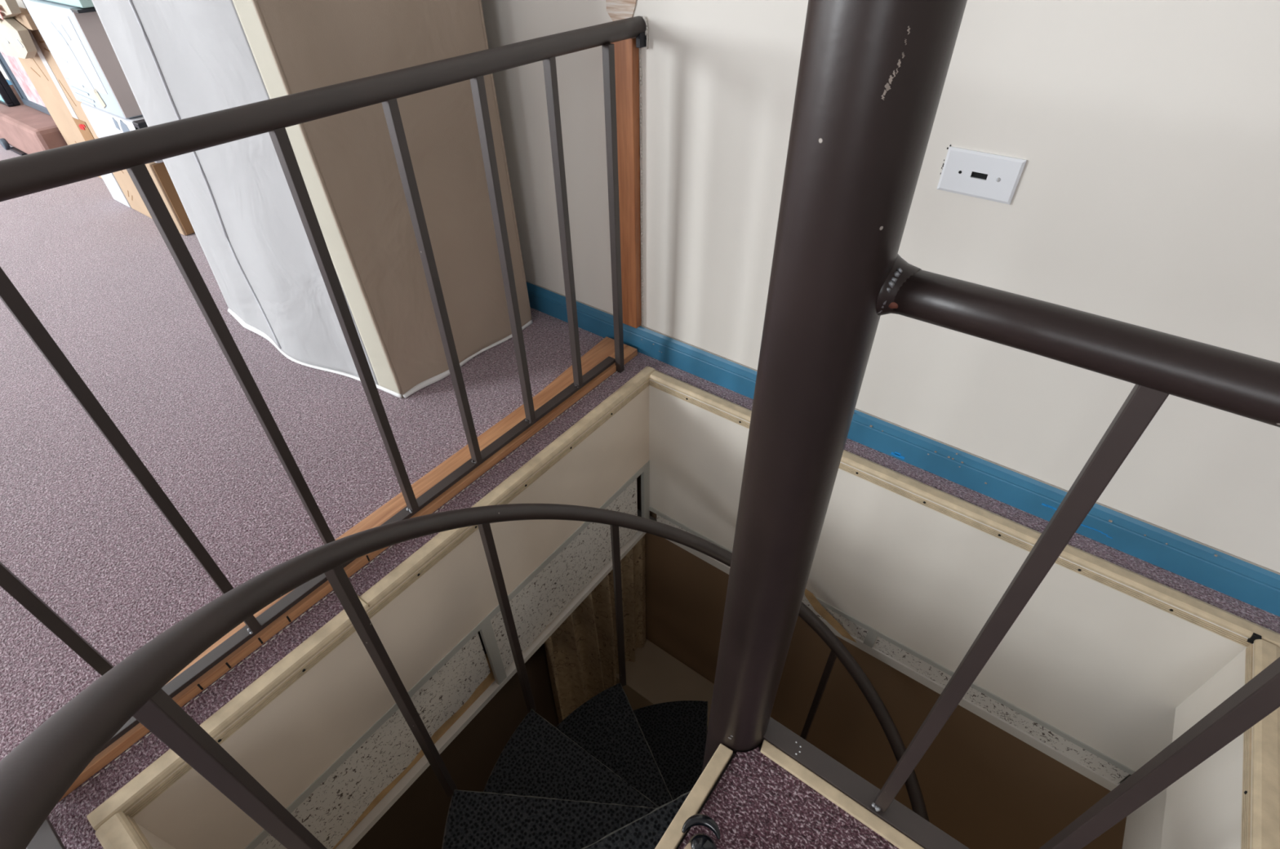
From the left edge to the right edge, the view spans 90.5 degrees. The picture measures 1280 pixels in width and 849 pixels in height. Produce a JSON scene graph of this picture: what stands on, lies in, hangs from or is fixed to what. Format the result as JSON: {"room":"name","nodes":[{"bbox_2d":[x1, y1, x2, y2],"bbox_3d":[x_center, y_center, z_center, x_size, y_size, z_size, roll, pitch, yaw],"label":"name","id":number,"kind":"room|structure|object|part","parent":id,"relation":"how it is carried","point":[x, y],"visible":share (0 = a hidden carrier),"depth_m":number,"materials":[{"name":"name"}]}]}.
{"room":"spiral staircase landing","nodes":[
{"label":"spiral staircase landing","id":0,"kind":"room"},
{"bbox_2d":[136,822,175,848],"bbox_3d":[-0.223,1.032,0.802,1.290,0.593,0.015,26,47,27],"label":"wall","id":1,"kind":"structure","parent":0,"point":[155,842],"depth_m":0.94,"materials":[{"name":"beige paint"}]},
{"bbox_2d":[94,812,152,848],"bbox_3d":[-0.231,0.814,0.606,1.284,0.034,0.036,26,47,27],"label":"trim","id":2,"kind":"structure","parent":1,"relation":"attached to","point":[121,831],"depth_m":0.88,"materials":[{"name":"beige wood"}]},
{"bbox_2d":[124,379,648,848],"bbox_3d":[-0.362,0.328,1.396,0.015,0.300,1.312,26,47,27],"label":"wall","id":3,"kind":"structure","parent":0,"point":[289,744],"depth_m":1.25,"materials":[{"name":"beige paint"}]},
{"bbox_2d":[86,366,655,831],"bbox_3d":[-0.371,0.213,1.304,0.042,0.034,1.342,26,47,27],"label":"trim","id":4,"kind":"structure","parent":3,"relation":"attached to","point":[122,800],"depth_m":1.12,"materials":[{"name":"beige wood"}]},
{"bbox_2d":[254,632,490,848],"bbox_3d":[-0.564,0.725,1.383,0.008,0.256,0.601,26,47,27],"label":"tile","id":5,"kind":"structure","parent":3,"relation":"attached to","point":[332,809],"depth_m":1.39,"materials":[{"name":"white tile"}]},
{"bbox_2d":[244,460,649,848],"bbox_3d":[-0.358,0.553,1.589,0.016,0.293,1.282,26,47,27],"label":"trim","id":6,"kind":"structure","parent":3,"relation":"attached to","point":[484,627],"depth_m":1.51,"materials":[{"name":"grey metal"}]},
{"bbox_2d":[490,478,637,670],"bbox_3d":[-0.187,0.396,1.771,0.008,0.271,0.589,26,47,27],"label":"tile","id":7,"kind":"structure","parent":3,"relation":"attached to","point":[544,597],"depth_m":1.74,"materials":[{"name":"grey tile"}]},
{"bbox_2d":[351,631,559,848],"bbox_3d":[-1.369,1.903,1.465,0.325,2.729,4.130,26,47,27],"label":"wall","id":8,"kind":"structure","parent":0,"point":[417,820],"depth_m":1.85,"materials":[{"name":"brown paint"}]},
{"bbox_2d":[0,0,1279,573],"bbox_3d":[-0.632,-1.449,1.397,8.800,2.420,0.100,26,47,27],"label":"wall","id":9,"kind":"structure","parent":0,"point":[1147,193],"depth_m":1.10,"materials":[{"name":"paint"}]},
{"bbox_2d":[605,0,636,21],"bbox_3d":[-0.037,-0.871,1.232,0.099,0.176,0.003,26,47,27],"label":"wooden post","id":10,"kind":"object","parent":9,"relation":"attached to","point":[617,10],"visible":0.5,"depth_m":1.27,"materials":[{"name":"brown wood"}]},
{"bbox_2d":[611,36,641,328],"bbox_3d":[-0.038,-0.534,1.508,0.080,0.676,0.025,26,47,27],"label":"wooden post","id":11,"kind":"object","parent":9,"relation":"attached to","point":[626,52],"visible":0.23,"depth_m":1.45,"materials":[{"name":"orange wood"}]},
{"bbox_2d":[639,47,643,325],"bbox_3d":[0.004,-0.518,1.499,0.007,0.663,0.007,-4,41,-4],"label":"bead","id":12,"kind":"object","parent":9,"relation":"attached to","point":[640,68],"visible":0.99,"depth_m":1.46},
{"bbox_2d":[5,78,1279,617],"bbox_3d":[-0.656,-0.548,2.113,8.600,0.081,0.014,26,47,27],"label":"baseboard","id":13,"kind":"structure","parent":9,"relation":"attached to","point":[1256,585],"depth_m":1.32,"materials":[{"name":"blue paint"}]},
{"bbox_2d":[936,144,1026,204],"bbox_3d":[0.557,-0.412,1.044,0.122,0.073,0.008,26,47,27],"label":"wall plate","id":14,"kind":"object","parent":9,"relation":"attached to","point":[969,172],"visible":1,"depth_m":1.04,"materials":[{"name":"white plastic"}]},
{"bbox_2d":[0,143,1279,848],"bbox_3d":[-1.897,0.593,0.885,8.600,0.020,4.185,26,47,27],"label":"floor","id":15,"kind":"structure","parent":0,"point":[77,528],"depth_m":1.47,"materials":[{"name":"carpet"}]},
{"bbox_2d":[0,84,67,155],"bbox_3d":[-3.025,-1.493,3.161,1.115,0.184,0.298,26,47,27],"label":"suitcase","id":16,"kind":"object","parent":15,"relation":"on","point":[29,130],"visible":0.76,"depth_m":2.93,"materials":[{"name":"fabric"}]},
{"bbox_2d":[0,70,20,106],"bbox_3d":[-3.306,-1.848,3.085,0.660,0.454,0.050,26,47,27],"label":"monitor","id":17,"kind":"object","parent":16,"relation":"on","point":[7,97],"visible":1,"depth_m":3.05,"materials":[{"name":"black plastic"}]},
{"bbox_2d":[0,50,50,115],"bbox_3d":[-2.695,-1.572,2.803,0.770,0.394,0.025,26,47,27],"label":"framed print","id":18,"kind":"object","parent":16,"relation":"on","point":[12,66],"visible":0.34,"depth_m":2.96,"materials":[{"name":"grey paper"}]},
{"bbox_2d":[12,6,102,178],"bbox_3d":[-2.370,-1.330,2.608,0.535,0.647,0.070,26,47,27],"label":"carton","id":19,"kind":"object","parent":15,"relation":"on","point":[68,113],"visible":0.49,"depth_m":2.58,"materials":[{"name":"cardboard"}]},
{"bbox_2d":[0,0,36,58],"bbox_3d":[-2.453,-1.552,2.391,0.650,0.290,0.048,26,47,27],"label":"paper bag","id":20,"kind":"object","parent":19,"relation":"attached to","point":[15,40],"visible":1,"depth_m":2.33,"materials":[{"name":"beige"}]},
{"bbox_2d":[101,173,131,208],"bbox_3d":[-2.115,-0.986,2.575,0.160,0.164,0.061,26,47,27],"label":"carton","id":21,"kind":"object","parent":15,"relation":"on","point":[109,180],"visible":0.35,"depth_m":2.56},
{"bbox_2d":[112,161,195,235],"bbox_3d":[-1.763,-0.967,2.470,0.505,0.267,0.329,26,47,27],"label":"carton","id":22,"kind":"object","parent":15,"relation":"on","point":[158,172],"visible":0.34,"depth_m":2.33,"materials":[{"name":"cardboard"}]},
{"bbox_2d":[80,102,163,163],"bbox_3d":[-1.761,-1.112,2.330,0.495,0.133,0.301,26,47,27],"label":"carton","id":23,"kind":"object","parent":22,"relation":"on","point":[104,123],"visible":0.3,"depth_m":2.23,"materials":[{"name":"grey cardboard"}]},
{"bbox_2d":[22,0,142,119],"bbox_3d":[-1.787,-1.292,2.199,0.465,0.314,0.301,26,47,27],"label":"carton","id":24,"kind":"object","parent":23,"relation":"on","point":[77,38],"visible":0.58,"depth_m":2.08,"materials":[{"name":"white cardboard"}]},
{"bbox_2d":[47,0,93,8],"bbox_3d":[-1.780,-1.471,2.054,0.460,0.144,0.280,26,47,27],"label":"carton","id":25,"kind":"object","parent":24,"relation":"on","point":[81,3],"visible":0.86,"depth_m":1.92,"materials":[{"name":"white cardboard"}]},
{"bbox_2d":[91,0,533,398],"bbox_3d":[-0.808,-0.935,1.379,0.831,1.627,0.553,26,47,27],"label":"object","id":26,"kind":"object","parent":15,"relation":"on","point":[179,60],"visible":0.87,"depth_m":1.44,"materials":[{"name":"white fabric"}]},
{"bbox_3d":[-0.982,-0.833,1.268,0.709,1.619,0.086,26,47,27],"label":"panel","id":27,"kind":"part","parent":26,"relation":"part of","materials":[{"name":"white fabric"}]},
{"bbox_3d":[-0.516,-0.823,1.251,0.155,1.619,0.458,30,50,31],"label":"panel","id":28,"kind":"part","parent":26,"relation":"part of","materials":[{"name":"beige fabric"}]},
{"bbox_2d":[59,336,637,800],"bbox_3d":[-0.465,0.147,1.350,0.110,0.020,1.393,26,47,27],"label":"wooden trim","id":29,"kind":"structure","parent":15,"relation":"on","point":[605,348],"depth_m":1.32,"materials":[{"name":"orange wood"}]},
{"bbox_2d":[0,15,648,848],"bbox_3d":[-0.172,0.007,0.916,0.705,0.796,1.471,26,47,27],"label":"guard railing","id":30,"kind":"object","parent":29,"relation":"on","point":[131,150],"visible":0.87,"depth_m":0.94,"materials":[{"name":"brown metal"}]},
{"bbox_3d":[-0.577,0.663,0.722,0.676,0.010,0.029,26,47,27],"label":"rail","id":31,"kind":"part","parent":30,"relation":"part of","materials":[{"name":"metal"}]},
{"bbox_3d":[-0.436,-0.411,0.823,0.042,0.036,1.452,26,47,27],"label":"rail","id":32,"kind":"part","parent":30,"relation":"part of","materials":[{"name":"black metal"}]},
{"bbox_3d":[-0.472,0.180,1.280,0.024,0.010,1.340,26,47,27],"label":"rail","id":33,"kind":"part","parent":30,"relation":"part of","materials":[{"name":"black metal"}]},
{"bbox_2d":[82,371,617,786],"bbox_3d":[-0.428,0.185,1.319,0.004,0.003,1.300,26,47,27],"label":"thread","id":34,"kind":"object","parent":15,"relation":"on","point":[616,371],"visible":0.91,"depth_m":1.14},
{"bbox_2d":[637,509,1124,780],"bbox_3d":[0.150,2.044,0.093,3.475,0.020,4.130,26,47,27],"label":"ceiling","id":35,"kind":"structure","parent":0,"point":[639,512],"depth_m":2.10,"materials":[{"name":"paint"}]},
{"bbox_2d":[544,533,645,723],"bbox_3d":[-0.128,0.958,2.391,0.107,1.328,0.517,26,47,27],"label":"wooden panel","id":36,"kind":"object","parent":35,"relation":"hanging from","point":[582,652],"visible":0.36,"depth_m":2.17,"materials":[{"name":"brown wood"}]},
{"bbox_2d":[636,378,1248,848],"bbox_3d":[1.282,1.449,1.944,3.800,2.743,0.154,26,47,27],"label":"wall","id":37,"kind":"structure","parent":0,"point":[1110,669],"depth_m":1.61,"materials":[{"name":"white paint"}]},
{"bbox_2d":[335,530,645,848],"bbox_3d":[-0.360,0.666,1.688,0.025,0.032,1.282,26,47,27],"label":"trim","id":38,"kind":"structure","parent":37,"relation":"attached to","point":[391,797],"depth_m":1.61,"materials":[{"name":"grey metal"}]},
{"bbox_2d":[333,653,494,848],"bbox_3d":[-0.389,0.630,1.632,0.010,0.119,1.216,26,47,27],"label":"board","id":39,"kind":"object","parent":38,"relation":"on","point":[490,678],"visible":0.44,"depth_m":1.55,"materials":[{"name":"grey metal"}]},
{"bbox_2d":[616,638,714,730],"bbox_3d":[0.367,1.646,2.776,1.075,1.375,0.205,26,47,27],"label":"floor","id":40,"kind":"structure","parent":37,"relation":"attached to","point":[655,676],"depth_m":2.48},
{"bbox_2d":[648,506,1135,783],"bbox_3d":[0.584,0.549,1.726,1.373,0.080,0.017,26,47,27],"label":"trim","id":41,"kind":"structure","parent":37,"relation":"attached to","point":[870,638],"depth_m":1.60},
{"bbox_2d":[656,515,1129,783],"bbox_3d":[0.579,0.550,1.737,1.300,0.076,0.010,26,47,27],"label":"tile","id":42,"kind":"structure","parent":37,"relation":"attached to","point":[1101,766],"depth_m":1.57,"materials":[{"name":"grey tile"}]},
{"bbox_2d":[804,589,857,643],"bbox_3d":[0.524,0.528,1.751,0.177,0.112,0.001,26,47,27],"label":"paper","id":43,"kind":"object","parent":42,"relation":"attached to","point":[811,597],"visible":0.9,"depth_m":1.76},
{"bbox_2d":[666,538,1120,791],"bbox_3d":[0.585,0.591,1.763,1.373,0.032,0.017,26,47,27],"label":"trim","id":44,"kind":"structure","parent":37,"relation":"attached to","point":[1100,780],"depth_m":1.60,"materials":[{"name":"grey metal"}]},
{"bbox_2d":[648,370,1279,648],"bbox_3d":[0.565,0.128,1.391,1.320,0.034,0.037,26,47,27],"label":"trim","id":45,"kind":"structure","parent":37,"relation":"attached to","point":[1242,626],"depth_m":1.27,"materials":[{"name":"beige wood"}]},
{"bbox_2d":[1122,643,1253,848],"bbox_3d":[0.710,0.957,0.877,0.084,0.593,1.297,26,47,27],"label":"wall","id":46,"kind":"structure","parent":0,"point":[1202,809],"depth_m":1.07,"materials":[{"name":"white paint"}]},
{"bbox_2d":[1240,632,1279,848],"bbox_3d":[0.681,0.726,0.695,0.041,0.034,1.315,26,47,27],"label":"trim","id":47,"kind":"structure","parent":46,"relation":"attached to","point":[1264,791],"depth_m":0.93,"materials":[{"name":"beige wood"}]},
{"bbox_3d":[0.085,3.654,1.581,3.900,0.100,4.350,26,47,27],"label":"floor","id":48,"kind":"structure","parent":0,"visible":0},
{"bbox_2d":[0,0,1279,848],"bbox_3d":[0.167,0.630,1.074,1.218,5.140,1.204,26,47,27],"label":"spiral staircase","id":49,"kind":"structure","parent":48,"relation":"on","point":[873,73],"depth_m":0.55,"materials":[{"name":"brown metal"}]},
{"bbox_3d":[0.157,0.750,1.239,1.143,2.296,1.142,26,47,27],"label":"helical handrail","id":50,"kind":"part","parent":49,"relation":"part of","materials":[{"name":"black metal"}]},
{"bbox_2d":[681,813,720,848],"bbox_3d":[0.080,0.558,0.848,0.052,0.035,0.060,10,42,12],"label":"fitting","id":51,"kind":"object","parent":49,"relation":"on","point":[698,841],"visible":1,"depth_m":0.85,"materials":[{"name":"metal"}]},
{"bbox_3d":[0.418,0.003,0.350,0.598,0.038,0.039,26,47,27],"label":"landing handrail","id":52,"kind":"part","parent":49,"relation":"part of","materials":[{"name":"brown metal"}]}
]}

